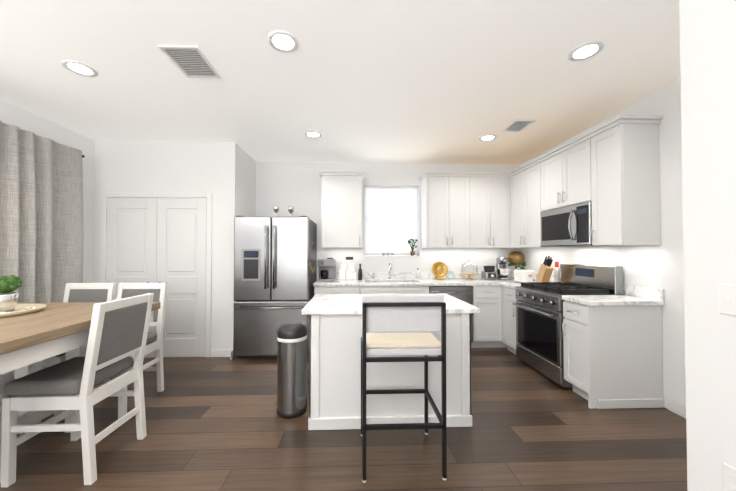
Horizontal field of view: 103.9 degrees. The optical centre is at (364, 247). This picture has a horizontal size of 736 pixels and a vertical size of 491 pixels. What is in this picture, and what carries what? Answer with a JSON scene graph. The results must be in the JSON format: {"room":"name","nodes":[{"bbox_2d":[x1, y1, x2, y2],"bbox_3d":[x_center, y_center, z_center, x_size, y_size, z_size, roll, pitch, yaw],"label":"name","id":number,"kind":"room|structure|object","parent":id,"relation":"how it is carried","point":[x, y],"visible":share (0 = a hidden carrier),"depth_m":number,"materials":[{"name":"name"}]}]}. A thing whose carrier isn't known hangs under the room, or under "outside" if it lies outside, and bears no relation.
{"room":"dining room and kitchen","nodes":[
{"label":"dining room and kitchen","id":0,"kind":"room"},
{"bbox_2d":[0,100,94,282],"bbox_3d":[-3.371,-0.029,0.928,0.120,2.740,7.370,0,-1,-2],"label":"wall","id":1,"kind":"structure","parent":0,"point":[20,118],"depth_m":3.49,"materials":[{"name":"white paint"}]},
{"bbox_2d":[93,141,255,357],"bbox_3d":[-2.550,0.019,4.148,1.746,2.740,0.990,0,-1,-2],"label":"wall block","id":2,"kind":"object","parent":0,"point":[224,173],"visible":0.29,"depth_m":3.67,"materials":[{"name":"white paint"}]},
{"bbox_2d":[100,192,211,357],"bbox_3d":[-2.620,0.342,3.634,1.360,2.080,0.020,0,-1,-2],"label":"door frame","id":3,"kind":"structure","parent":2,"relation":"attached to","point":[105,195],"depth_m":3.64,"materials":[{"name":"white wood"}]},
{"bbox_2d":[106,197,206,356],"bbox_3d":[-2.619,0.367,3.604,1.234,2.005,0.077,0,-1,-2],"label":"closet door","id":4,"kind":"structure","parent":2,"relation":"attached to","point":[156,240],"depth_m":3.63,"materials":[{"name":"white wood"}]},
{"bbox_2d":[0,0,680,163],"bbox_3d":[-0.348,-1.447,1.055,6.530,0.100,7.770,0,-1,-2],"label":"ceiling","id":5,"kind":"structure","parent":0,"point":[410,81],"depth_m":2.27,"materials":[{"name":"paint"}]},
{"bbox_2d":[61,60,97,76],"bbox_3d":[-2.185,-1.375,2.215,0.200,0.008,0.200,0,-1,-2],"label":"recessed light","id":6,"kind":"object","parent":5,"relation":"in","point":[79,68],"visible":1,"depth_m":2.21,"materials":[{"name":"white plastic"}]},
{"bbox_2d":[158,45,221,78],"bbox_3d":[-1.282,-1.375,2.147,0.270,0.012,0.360,0,-1,-2],"label":"ceiling vent","id":7,"kind":"object","parent":5,"relation":"in","point":[190,61],"visible":1,"depth_m":2.12,"materials":[{"name":"white plastic"}]},
{"bbox_2d":[267,30,297,52],"bbox_3d":[-0.544,-1.380,1.932,0.200,0.008,0.200,0,-1,-2],"label":"recessed light","id":8,"kind":"object","parent":5,"relation":"in","point":[282,41],"visible":1,"depth_m":1.93,"materials":[{"name":"white plastic"}]},
{"bbox_2d":[305,131,321,137],"bbox_3d":[-0.612,-1.357,3.451,0.200,0.008,0.200,0,-1,-2],"label":"recessed light","id":9,"kind":"object","parent":5,"relation":"in","point":[313,134],"visible":1,"depth_m":3.45,"materials":[{"name":"white plastic"}]},
{"bbox_2d":[479,134,496,140],"bbox_3d":[1.521,-1.355,3.555,0.200,0.008,0.200,0,-1,-2],"label":"recessed light","id":10,"kind":"object","parent":5,"relation":"in","point":[490,137],"visible":1,"depth_m":3.54,"materials":[{"name":"white plastic"}]},
{"bbox_2d":[502,119,535,131],"bbox_3d":[1.713,-1.359,3.212,0.220,0.012,0.300,0,-1,-2],"label":"ceiling vent","id":11,"kind":"object","parent":5,"relation":"in","point":[518,125],"visible":0.98,"depth_m":3.20,"materials":[{"name":"white plastic"}]},
{"bbox_2d":[568,41,603,61],"bbox_3d":[1.554,-1.378,2.026,0.200,0.008,0.200,0,-1,-2],"label":"recessed light","id":12,"kind":"object","parent":5,"relation":"in","point":[585,51],"visible":1,"depth_m":2.02,"materials":[{"name":"white plastic"}]},
{"bbox_2d":[0,347,686,490],"bbox_3d":[-0.348,1.392,1.012,6.530,0.100,7.770,0,-1,-2],"label":"floor","id":13,"kind":"structure","parent":0,"point":[216,424],"depth_m":1.98,"materials":[{"name":"brown wood"}]},
{"bbox_2d":[11,283,116,415],"bbox_3d":[-2.627,0.850,2.525,0.442,1.030,0.546,0,-1,-2],"label":"dining chair","id":14,"kind":"object","parent":13,"relation":"on","point":[89,292],"visible":0.15,"depth_m":2.75,"materials":[{"name":"white"}]},
{"bbox_2d":[1,293,153,486],"bbox_3d":[-1.795,0.840,1.861,0.546,1.030,0.442,0,-1,-2],"label":"dining chair","id":15,"kind":"object","parent":13,"relation":"on","point":[118,333],"visible":1,"depth_m":1.70,"materials":[{"name":"white wood"}]},
{"bbox_2d":[0,302,159,482],"bbox_3d":[-2.316,0.892,1.631,1.338,0.920,1.410,0,-1,-2],"label":"dining table","id":16,"kind":"object","parent":13,"relation":"on","point":[30,343],"visible":0.52,"depth_m":1.65,"materials":[{"name":"brown wood"}]},
{"bbox_2d":[0,304,46,317],"bbox_3d":[-2.414,0.419,1.890,0.450,0.030,0.450,0,-1,-2],"label":"centerpiece tray","id":17,"kind":"object","parent":16,"relation":"on","point":[21,309],"visible":0.79,"depth_m":1.95,"materials":[{"name":"beige wood"}]},
{"bbox_2d":[0,275,21,311],"bbox_3d":[-2.397,0.302,1.911,0.159,0.244,0.163,0,-1,-2],"label":"boxwood plant","id":18,"kind":"object","parent":17,"relation":"on","point":[9,285],"visible":1,"depth_m":1.90,"materials":[{"name":"green plant"}]},
{"bbox_2d":[93,283,167,418],"bbox_3d":[-2.137,0.850,2.542,0.442,1.030,0.546,0,-1,-2],"label":"dining chair","id":19,"kind":"object","parent":13,"relation":"on","point":[154,342],"visible":0.23,"depth_m":2.74,"materials":[{"name":"white wood"}]},
{"bbox_2d":[212,349,234,357],"bbox_3d":[-1.788,1.334,3.650,0.285,0.095,0.017,0,-1,-2],"label":"baseboard","id":20,"kind":"structure","parent":13,"relation":"on","point":[218,352],"depth_m":3.64,"materials":[{"name":"white wood"}]},
{"bbox_2d":[233,216,316,356],"bbox_3d":[-1.174,0.495,3.975,0.915,1.784,0.937,0,-1,-2],"label":"fridge","id":21,"kind":"object","parent":13,"relation":"on","point":[275,268],"visible":0.98,"depth_m":3.58,"materials":[{"name":"grey metal"}]},
{"bbox_2d":[273,206,279,216],"bbox_3d":[-1.216,-0.482,3.977,0.090,0.188,0.088,0,-1,-2],"label":"candle holder","id":22,"kind":"object","parent":21,"relation":"on","point":[276,209],"visible":0.77,"depth_m":3.95,"materials":[{"name":"silver metal"}]},
{"bbox_2d":[288,206,294,216],"bbox_3d":[-1.051,-0.491,4.133,0.101,0.210,0.098,0,-1,-2],"label":"candle holder","id":23,"kind":"object","parent":21,"relation":"on","point":[291,209],"visible":0.69,"depth_m":4.10,"materials":[{"name":"silver metal"}]},
{"bbox_2d":[277,322,306,418],"bbox_3d":[-0.607,1.001,2.425,0.248,0.725,0.248,0,-1,-2],"label":"trash can","id":24,"kind":"object","parent":13,"relation":"on","point":[291,370],"visible":1,"depth_m":2.32,"materials":[{"name":"silver metal"}]},
{"bbox_2d":[314,286,365,295],"bbox_3d":[-0.343,0.955,4.180,0.680,0.870,0.646,0,-1,-2],"label":"base cabinet","id":25,"kind":"object","parent":13,"relation":"on","point":[317,289],"depth_m":3.87,"materials":[{"name":"white wood"}]},
{"bbox_2d":[313,272,537,285],"bbox_3d":[0.904,0.448,4.212,3.199,0.140,0.685,0,-1,-2],"label":"countertop","id":26,"kind":"structure","parent":25,"relation":"on","point":[398,279],"depth_m":4.24,"materials":[{"name":"stone"}]},
{"bbox_2d":[317,258,335,280],"bbox_3d":[-0.547,0.309,4.219,0.245,0.335,0.280,0,-1,-2],"label":"coffee maker","id":27,"kind":"object","parent":26,"relation":"on","point":[327,269],"visible":1,"depth_m":4.10,"materials":[{"name":"grey plastic"}]},
{"bbox_2d":[338,257,356,280],"bbox_3d":[-0.246,0.305,4.287,0.270,0.345,0.235,0,-1,-2],"label":"canister set","id":28,"kind":"object","parent":26,"relation":"on","point":[347,272],"visible":1,"depth_m":4.23,"materials":[{"name":"white ceramic"}]},
{"bbox_2d":[358,264,361,279],"bbox_3d":[-0.061,0.355,4.278,0.064,0.245,0.076,0,-1,-2],"label":"bottle","id":29,"kind":"object","parent":26,"relation":"on","point":[360,274],"visible":1,"depth_m":4.26,"materials":[{"name":"black glass"}]},
{"bbox_2d":[388,261,393,278],"bbox_3d":[0.414,0.336,4.391,0.107,0.286,0.191,0,-1,-2],"label":"faucet","id":30,"kind":"object","parent":26,"relation":"on","point":[389,276],"visible":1,"depth_m":4.44,"materials":[{"name":"silver metal"}]},
{"bbox_2d":[416,268,419,278],"bbox_3d":[0.828,0.398,4.455,0.064,0.165,0.062,0,-1,-2],"label":"soap bottle","id":31,"kind":"object","parent":26,"relation":"on","point":[417,274],"visible":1,"depth_m":4.43,"materials":[{"name":"white plastic"}]},
{"bbox_2d":[431,261,447,279],"bbox_3d":[1.150,0.342,4.425,0.256,0.276,0.115,0,-1,-2],"label":"plate","id":32,"kind":"object","parent":26,"relation":"on","point":[439,269],"visible":1,"depth_m":4.40,"materials":[{"name":"gold metal"}]},
{"bbox_2d":[446,271,453,278],"bbox_3d":[1.328,0.416,4.468,0.130,0.130,0.068,0,-1,-2],"label":"dish","id":33,"kind":"object","parent":26,"relation":"on","point":[449,274],"visible":0.94,"depth_m":4.46,"materials":[{"name":"grey ceramic"}]},
{"bbox_2d":[460,262,478,279],"bbox_3d":[1.592,0.326,4.373,0.280,0.306,0.280,0,-1,-2],"label":"stand","id":34,"kind":"object","parent":26,"relation":"on","point":[470,274],"visible":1,"depth_m":4.33,"materials":[{"name":"brown wood"}]},
{"bbox_2d":[481,266,497,279],"bbox_3d":[1.902,0.374,4.378,0.180,0.210,0.190,0,-1,-2],"label":"toaster","id":35,"kind":"object","parent":26,"relation":"on","point":[488,273],"visible":1,"depth_m":4.31,"materials":[{"name":"silver metal"}]},
{"bbox_2d":[496,256,511,279],"bbox_3d":[2.101,0.302,4.391,0.204,0.354,0.285,0,-1,-2],"label":"stand mixer","id":36,"kind":"object","parent":26,"relation":"on","point":[502,270],"visible":1,"depth_m":4.31,"materials":[{"name":"silver metal"}]},
{"bbox_2d":[507,249,525,278],"bbox_3d":[2.349,0.250,4.460,0.280,0.460,0.230,0,-1,-2],"label":"globe ornament","id":37,"kind":"object","parent":26,"relation":"on","point":[516,259],"visible":0.9,"depth_m":4.39,"materials":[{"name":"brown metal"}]},
{"bbox_2d":[308,313,471,429],"bbox_3d":[0.189,0.934,2.544,1.242,0.862,0.742,0,-1,-2],"label":"kitchen island","id":38,"kind":"object","parent":13,"relation":"on","point":[334,371],"visible":0.54,"depth_m":2.18,"materials":[{"name":"white wood"}]},
{"bbox_2d":[302,294,479,314],"bbox_3d":[0.192,0.482,2.553,1.343,0.038,0.795,0,-1,-2],"label":"island countertop","id":39,"kind":"structure","parent":38,"relation":"on","point":[323,304],"depth_m":2.30,"materials":[{"name":"stone"}]},
{"bbox_2d":[361,294,446,482],"bbox_3d":[0.227,0.818,1.896,0.493,1.075,0.446,0,-1,-2],"label":"bar stool","id":40,"kind":"object","parent":13,"relation":"on","point":[400,324],"visible":1,"depth_m":1.70,"materials":[{"name":"black metal"}]},
{"bbox_2d":[429,286,472,341],"bbox_3d":[1.175,0.957,4.197,0.596,0.866,0.675,0,-1,-2],"label":"dishwasher","id":41,"kind":"object","parent":13,"relation":"on","point":[464,293],"visible":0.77,"depth_m":3.92,"materials":[{"name":"grey metal"}]},
{"bbox_2d":[471,286,501,347],"bbox_3d":[1.674,0.956,4.250,0.390,0.870,0.646,0,-1,-2],"label":"base cabinet","id":42,"kind":"object","parent":13,"relation":"on","point":[487,323],"depth_m":3.93,"materials":[{"name":"white wood"}]},
{"bbox_2d":[502,286,517,353],"bbox_3d":[2.197,0.948,3.754,0.646,0.870,0.412,0,-1,-2],"label":"base cabinet","id":43,"kind":"object","parent":13,"relation":"on","point":[508,294],"depth_m":3.74,"materials":[{"name":"white wood"}]},
{"bbox_2d":[500,275,553,288],"bbox_3d":[2.182,0.441,3.734,0.679,0.140,0.360,0,-1,-2],"label":"countertop","id":44,"kind":"structure","parent":43,"relation":"on","point":[507,283],"depth_m":3.86,"materials":[{"name":"stone"}]},
{"bbox_2d":[514,269,534,282],"bbox_3d":[2.150,0.381,3.864,0.170,0.182,0.265,0,-1,-2],"label":"toaster","id":45,"kind":"object","parent":44,"relation":"on","point":[523,275],"visible":0.92,"depth_m":3.76,"materials":[{"name":"white plastic"}]},
{"bbox_2d":[536,256,553,281],"bbox_3d":[2.269,0.282,3.613,0.110,0.371,0.219,0,-1,-2],"label":"knife block","id":46,"kind":"object","parent":44,"relation":"on","point":[545,271],"visible":0.9,"depth_m":3.57,"materials":[{"name":"brown wood"}]},
{"bbox_2d":[554,262,559,281],"bbox_3d":[2.423,0.320,3.627,0.062,0.295,0.060,0,-1,-2],"label":"oil bottle","id":47,"kind":"object","parent":44,"relation":"on","point":[556,274],"visible":0.85,"depth_m":3.60,"materials":[{"name":"white plastic"}]},
{"bbox_2d":[513,263,622,388],"bbox_3d":[2.158,0.779,3.164,0.712,1.190,0.758,0,-1,-2],"label":"range","id":48,"kind":"object","parent":13,"relation":"on","point":[539,322],"visible":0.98,"depth_m":3.03,"materials":[{"name":"grey metal"}]},
{"bbox_2d":[562,300,663,408],"bbox_3d":[2.236,0.931,2.622,0.647,0.870,0.314,0,-1,-2],"label":"base cabinet","id":49,"kind":"object","parent":13,"relation":"on","point":[613,357],"depth_m":2.47,"materials":[{"name":"white wood"}]},
{"bbox_2d":[562,285,663,305],"bbox_3d":[2.232,0.424,2.620,0.655,0.140,0.340,0,-1,-2],"label":"countertop","id":50,"kind":"structure","parent":49,"relation":"on","point":[639,296],"depth_m":2.54,"materials":[{"name":"stone"}]},
{"bbox_2d":[256,162,519,279],"bbox_3d":[0.460,0.026,4.628,4.304,2.740,0.160,0,-1,-2],"label":"wall","id":51,"kind":"structure","parent":0,"point":[283,186],"depth_m":4.54,"materials":[{"name":"white paint"}]},
{"bbox_2d":[319,170,364,247],"bbox_3d":[-0.329,-0.557,4.335,0.668,1.113,0.381,0,-1,-2],"label":"upper cabinet","id":52,"kind":"object","parent":51,"relation":"attached to","point":[342,210],"visible":1,"depth_m":4.18,"materials":[{"name":"white wood"}]},
{"bbox_2d":[364,190,417,255],"bbox_3d":[0.430,-0.434,4.687,0.876,1.114,0.035,0,-1,-2],"label":"window","id":53,"kind":"structure","parent":51,"relation":"in","point":[364,233],"depth_m":4.66,"materials":[{"name":"white plastic"}]},
{"bbox_2d":[364,186,417,254],"bbox_3d":[0.432,-0.436,4.640,0.860,1.106,0.044,0,-1,-2],"label":"window blinds","id":54,"kind":"object","parent":53,"relation":"attached to","point":[391,219],"visible":0.92,"depth_m":4.64,"materials":[{"name":"white fabric"}]},
{"bbox_2d":[364,256,419,256],"bbox_3d":[0.433,0.135,4.617,0.878,0.021,0.167,0,-1,-2],"label":"window sill","id":55,"kind":"structure","parent":51,"relation":"attached to","point":[391,256],"depth_m":4.53,"materials":[{"name":"white"}]},
{"bbox_2d":[408,238,417,255],"bbox_3d":[0.767,-0.017,4.568,0.170,0.278,0.094,0,-1,-2],"label":"potted plant","id":56,"kind":"object","parent":55,"relation":"on","point":[412,252],"visible":1,"depth_m":4.56,"materials":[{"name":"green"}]},
{"bbox_2d":[419,171,510,247],"bbox_3d":[1.517,-0.556,4.399,1.302,1.113,0.381,0,-1,-2],"label":"upper cabinet","id":57,"kind":"object","parent":51,"relation":"attached to","point":[465,209],"visible":0.94,"depth_m":4.25,"materials":[{"name":"white wood"}]},
{"bbox_2d":[519,79,685,408],"bbox_3d":[2.612,0.001,2.952,0.120,2.740,3.340,0,-1,-2],"label":"wall","id":58,"kind":"structure","parent":0,"point":[661,266],"depth_m":2.46,"materials":[{"name":"white paint"}]},
{"bbox_2d":[510,158,548,247],"bbox_3d":[2.343,-0.531,3.886,0.346,1.048,0.752,0,-1,-2],"label":"upper cabinet","id":59,"kind":"object","parent":58,"relation":"attached to","point":[527,187],"depth_m":3.85,"materials":[{"name":"white wood"}]},
{"bbox_2d":[545,138,588,209],"bbox_3d":[2.367,-0.761,3.195,0.346,0.610,0.761,0,-1,-2],"label":"upper cabinet","id":60,"kind":"object","parent":58,"relation":"attached to","point":[567,172],"depth_m":3.11,"materials":[{"name":"white wood"}]},
{"bbox_2d":[540,201,593,246],"bbox_3d":[2.333,-0.235,3.185,0.414,0.432,0.750,0,-1,-2],"label":"microwave","id":61,"kind":"object","parent":60,"relation":"attached to","point":[569,226],"visible":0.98,"depth_m":3.10,"materials":[{"name":"grey metal"}]},
{"bbox_2d":[589,122,660,245],"bbox_3d":[2.385,-0.549,2.684,0.346,1.048,0.382,0,-1,-2],"label":"upper cabinet","id":62,"kind":"object","parent":58,"relation":"attached to","point":[613,175],"depth_m":2.50,"materials":[{"name":"white wood"}]},
{"bbox_2d":[668,399,685,418],"bbox_3d":[2.582,1.307,1.848,0.013,0.095,1.165,0,-1,-2],"label":"baseboard","id":63,"kind":"structure","parent":58,"relation":"attached to","point":[676,408],"depth_m":2.35,"materials":[{"name":"white"}]},
{"bbox_2d":[679,0,735,490],"bbox_3d":[1.497,-0.053,-0.673,0.120,2.740,3.830,0,-1,-2],"label":"wall","id":64,"kind":"structure","parent":0,"point":[708,70],"depth_m":1.15,"materials":[{"name":"white paint"}]},
{"bbox_2d":[718,284,735,315],"bbox_3d":[1.369,0.195,1.057,0.014,0.116,0.115,0,-1,-2],"label":"switch plate","id":65,"kind":"object","parent":64,"relation":"attached to","point":[727,299],"visible":1,"depth_m":1.09,"materials":[{"name":"white plastic"}]},
{"bbox_2d":[723,463,735,490],"bbox_3d":[1.371,0.875,1.062,0.008,0.116,0.075,0,-1,-2],"label":"electrical outlet plate","id":66,"kind":"object","parent":64,"relation":"attached to","point":[729,478],"visible":1,"depth_m":1.08,"materials":[{"name":"white plastic"}]},
{"bbox_3d":[-3.307,-1.117,1.741,0.061,0.036,3.418,0,-1,-2],"label":"curtain rod","id":67,"kind":"object","parent":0,"visible":0},
{"bbox_2d":[0,121,82,375],"bbox_3d":[-3.221,0.087,1.682,0.127,2.470,3.270,0,-1,-2],"label":"curtain","id":68,"kind":"object","parent":67,"relation":"hanging from","point":[41,217],"visible":0.56,"depth_m":2.92,"materials":[{"name":"fabric"}]}
]}

